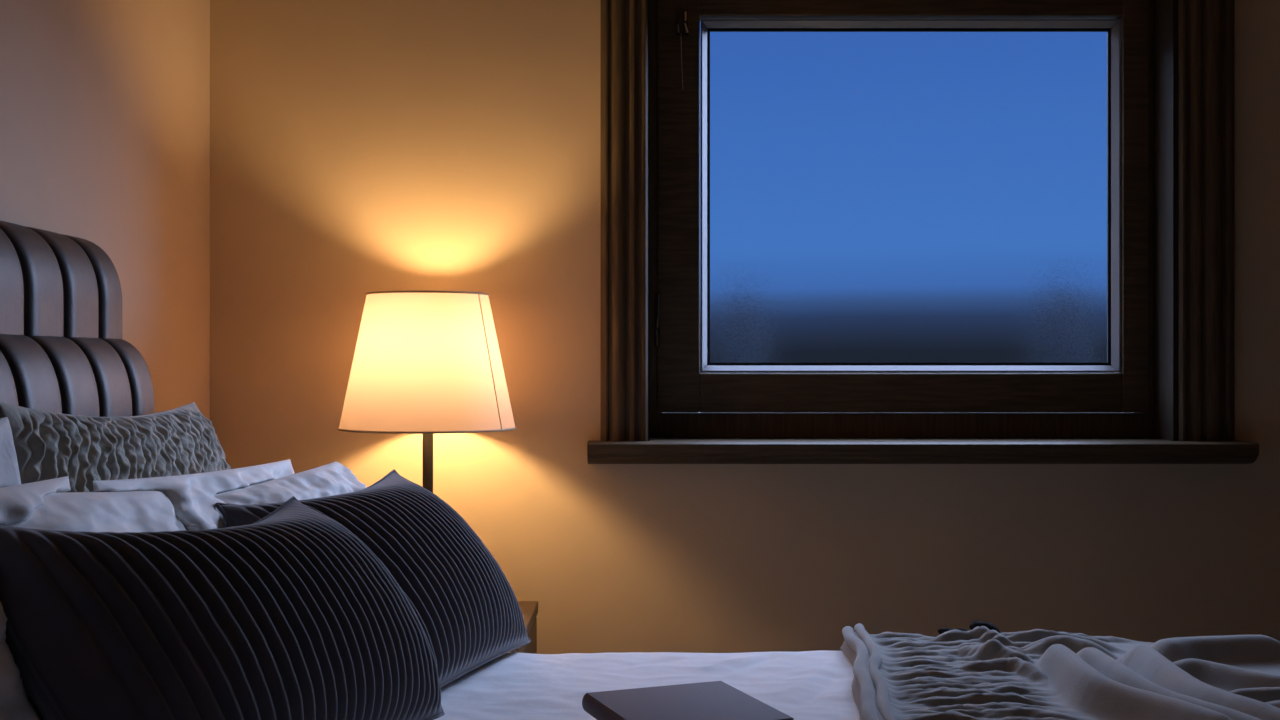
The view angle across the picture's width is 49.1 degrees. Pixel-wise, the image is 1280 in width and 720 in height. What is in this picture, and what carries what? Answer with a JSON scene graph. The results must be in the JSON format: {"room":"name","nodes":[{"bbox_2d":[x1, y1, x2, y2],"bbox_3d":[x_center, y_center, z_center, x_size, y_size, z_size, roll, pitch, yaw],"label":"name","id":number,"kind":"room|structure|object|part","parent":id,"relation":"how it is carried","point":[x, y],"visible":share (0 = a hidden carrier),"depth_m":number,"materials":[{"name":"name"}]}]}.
{"room":"bedroom","nodes":[
{"label":"bedroom","id":0,"kind":"room"},
{"bbox_2d":[0,0,209,419],"bbox_3d":[-1.083,-0.210,0.850,0.200,2.600,4.700,0,0,0],"label":"wall","id":1,"kind":"structure","parent":0,"point":[105,104],"depth_m":2.69,"materials":[{"name":"paint"}]},
{"bbox_2d":[210,0,1279,653],"bbox_3d":[1.058,-0.210,3.340,4.483,2.600,0.280,0,0,0],"label":"wall","id":2,"kind":"structure","parent":0,"point":[358,148],"depth_m":3.20,"materials":[{"name":"beige paint"}]},
{"bbox_2d":[587,0,1258,463],"bbox_3d":[0.627,-0.423,3.241,1.489,1.318,0.278,0,0,0],"label":"window","id":3,"kind":"structure","parent":2,"relation":"in","point":[1169,398],"depth_m":3.29,"materials":[{"name":"brown wood"}]},
{"bbox_3d":[-0.036,-0.388,3.182,0.108,1.144,0.036,0,0,0],"label":"casing","id":4,"kind":"part","parent":3,"relation":"part of","materials":[{"name":"brown wood"}]},
{"bbox_3d":[0.041,-0.094,3.291,0.012,0.127,0.004,0,0,0],"label":"hinge plate","id":5,"kind":"part","parent":3,"relation":"part of","materials":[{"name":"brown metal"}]},
{"bbox_3d":[0.099,-0.793,3.289,0.028,0.061,0.008,0,0,0],"label":"hinge plate","id":6,"kind":"part","parent":3,"relation":"part of","materials":[{"name":"brown metal"}]},
{"bbox_3d":[0.620,-0.396,3.322,1.159,1.039,0.060,0,0,0],"label":"sash","id":7,"kind":"part","parent":3,"relation":"part of","materials":[{"name":"brown wood"}]},
{"bbox_3d":[0.627,0.210,3.206,1.489,0.052,0.208,0,0,0],"label":"sill","id":8,"kind":"part","parent":3,"relation":"part of","materials":[{"name":"brown wood"}]},
{"bbox_3d":[1.288,-0.388,3.182,0.131,1.144,0.036,0,0,0],"label":"casing","id":9,"kind":"part","parent":3,"relation":"part of","materials":[{"name":"brown wood"}]},
{"bbox_3d":[1.058,1.165,0.990,4.483,0.150,4.980,0,0,0],"label":"floor","id":10,"kind":"structure","parent":0,"visible":0},
{"bbox_2d":[0,220,154,416],"bbox_3d":[0.141,0.444,1.441,2.238,1.292,1.918,0,0,0],"label":"headboard","id":11,"kind":"object","parent":10,"relation":"on","point":[63,350],"visible":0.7,"depth_m":2.03,"materials":[{"name":"brown leather"}]},
{"bbox_2d":[0,402,230,492],"bbox_3d":[-0.732,0.200,2.071,0.136,0.299,0.764,0,0,4],"label":"cushion","id":12,"kind":"object","parent":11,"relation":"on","point":[86,450],"visible":0.44,"depth_m":1.88,"materials":[{"name":"grey fabric"}]},
{"bbox_2d":[434,650,859,719],"bbox_3d":[0.235,0.624,1.477,2.053,0.261,1.969,0,0,0],"label":"mattress","id":13,"kind":"object","parent":11,"relation":"on","point":[803,685],"visible":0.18,"depth_m":2.19,"materials":[{"name":"white fabric"}]},
{"bbox_2d":[0,476,70,719],"bbox_3d":[-0.703,0.305,1.355,0.174,0.370,0.670,0,0,0],"label":"pillow","id":14,"kind":"object","parent":13,"relation":"on","point":[18,503],"visible":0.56,"depth_m":1.43,"materials":[{"name":"white fabric"}]},
{"bbox_2d":[9,491,185,719],"bbox_3d":[-0.677,0.294,1.610,0.167,0.352,0.689,0,0,14],"label":"pillow","id":15,"kind":"object","parent":13,"relation":"on","point":[131,511],"visible":0.22,"depth_m":1.67,"materials":[{"name":"white fabric"}]},
{"bbox_2d":[0,417,20,487],"bbox_3d":[-0.747,0.203,1.395,0.087,0.296,0.630,0,0,0],"label":"cushion","id":16,"kind":"object","parent":15,"relation":"on","point":[9,469],"visible":0.34,"depth_m":1.61,"materials":[{"name":"grey fabric"}]},
{"bbox_2d":[91,459,294,529],"bbox_3d":[-0.622,0.321,2.063,0.172,0.339,0.684,0,0,9],"label":"pillow","id":17,"kind":"object","parent":13,"relation":"on","point":[192,498],"visible":0.15,"depth_m":1.96,"materials":[{"name":"white fabric"}]},
{"bbox_2d":[0,496,444,719],"bbox_3d":[-0.471,0.327,1.681,0.283,0.328,0.629,0,0,24],"label":"cushion","id":18,"kind":"object","parent":13,"relation":"on","point":[287,614],"visible":1,"depth_m":1.51,"materials":[{"name":"grey fabric"}]},
{"bbox_2d":[214,461,366,526],"bbox_3d":[-0.518,0.327,2.226,0.203,0.297,0.492,0,0,12],"label":"pillow","id":19,"kind":"object","parent":13,"relation":"on","point":[333,478],"visible":0.2,"depth_m":2.19,"materials":[{"name":"white fabric"}]},
{"bbox_2d":[215,469,530,687],"bbox_3d":[-0.377,0.339,2.200,0.280,0.304,0.562,0,0,20],"label":"cushion","id":20,"kind":"object","parent":13,"relation":"on","point":[468,611],"visible":0.62,"depth_m":2.12,"materials":[{"name":"grey fabric"}]},
{"bbox_2d":[582,681,793,719],"bbox_3d":[0.059,0.472,1.862,0.210,0.027,0.225,0,0,-21],"label":"book","id":21,"kind":"object","parent":13,"relation":"on","point":[713,700],"visible":1,"depth_m":1.87,"materials":[{"name":"grey paper"}]},
{"bbox_2d":[840,621,1279,719],"bbox_3d":[0.403,0.466,1.525,0.274,0.038,1.814,0,0,5],"label":"throw blanket","id":22,"kind":"object","parent":13,"relation":"on","point":[982,672],"visible":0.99,"depth_m":2.04,"materials":[{"name":"grey fabric"}]},
{"bbox_2d":[510,601,537,653],"bbox_3d":[-0.581,0.812,2.855,0.761,0.555,0.510,0,0,0],"label":"nightstand","id":23,"kind":"object","parent":10,"relation":"on","point":[529,609],"visible":0.14,"depth_m":2.97,"materials":[{"name":"brown wood"}]},
{"bbox_2d":[338,291,515,492],"bbox_3d":[-0.455,0.196,3.000,0.378,0.677,0.378,0,0,0],"label":"table lamp","id":24,"kind":"object","parent":23,"relation":"on","point":[426,363],"visible":0.91,"depth_m":2.87,"materials":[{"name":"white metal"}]},
{"bbox_3d":[-0.455,0.003,3.000,0.374,0.286,0.374,0,0,0],"label":"lamp shade","id":25,"kind":"part","parent":24,"relation":"part of","materials":[{"name":"fabric"}]},
{"bbox_3d":[-0.455,0.302,3.000,0.023,0.425,0.023,0,0,0],"label":"stem","id":26,"kind":"part","parent":24,"relation":"part of","materials":[{"name":"brown metal"}]},
{"bbox_3d":[-0.233,0.661,2.855,0.010,0.187,0.470,0,0,0],"label":"drawer","id":27,"kind":"part","parent":23,"relation":"part of","materials":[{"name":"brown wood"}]},
{"label":"outside","id":28,"kind":"structure","parent":0,"visible":0},
{"bbox_3d":[20.000,4.190,121.900,280.000,0.200,236.200,0,0,0],"label":"ground","id":29,"kind":"structure","parent":28,"visible":0},
{"bbox_2d":[703,262,804,372],"bbox_3d":[4.212,-0.082,60.135,6.330,8.353,5.816,0,0,44],"label":"tree","id":30,"kind":"object","parent":29,"relation":"on","point":[743,314],"visible":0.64,"depth_m":59.82,"materials":[{"name":"black plant"}]},
{"bbox_2d":[985,256,1111,372],"bbox_3d":[18.168,-0.173,59.878,6.600,8.534,7.066,0,0,-9],"label":"tree","id":31,"kind":"object","parent":29,"relation":"on","point":[1051,326],"visible":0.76,"depth_m":59.75,"materials":[{"name":"black plant"}]}
]}

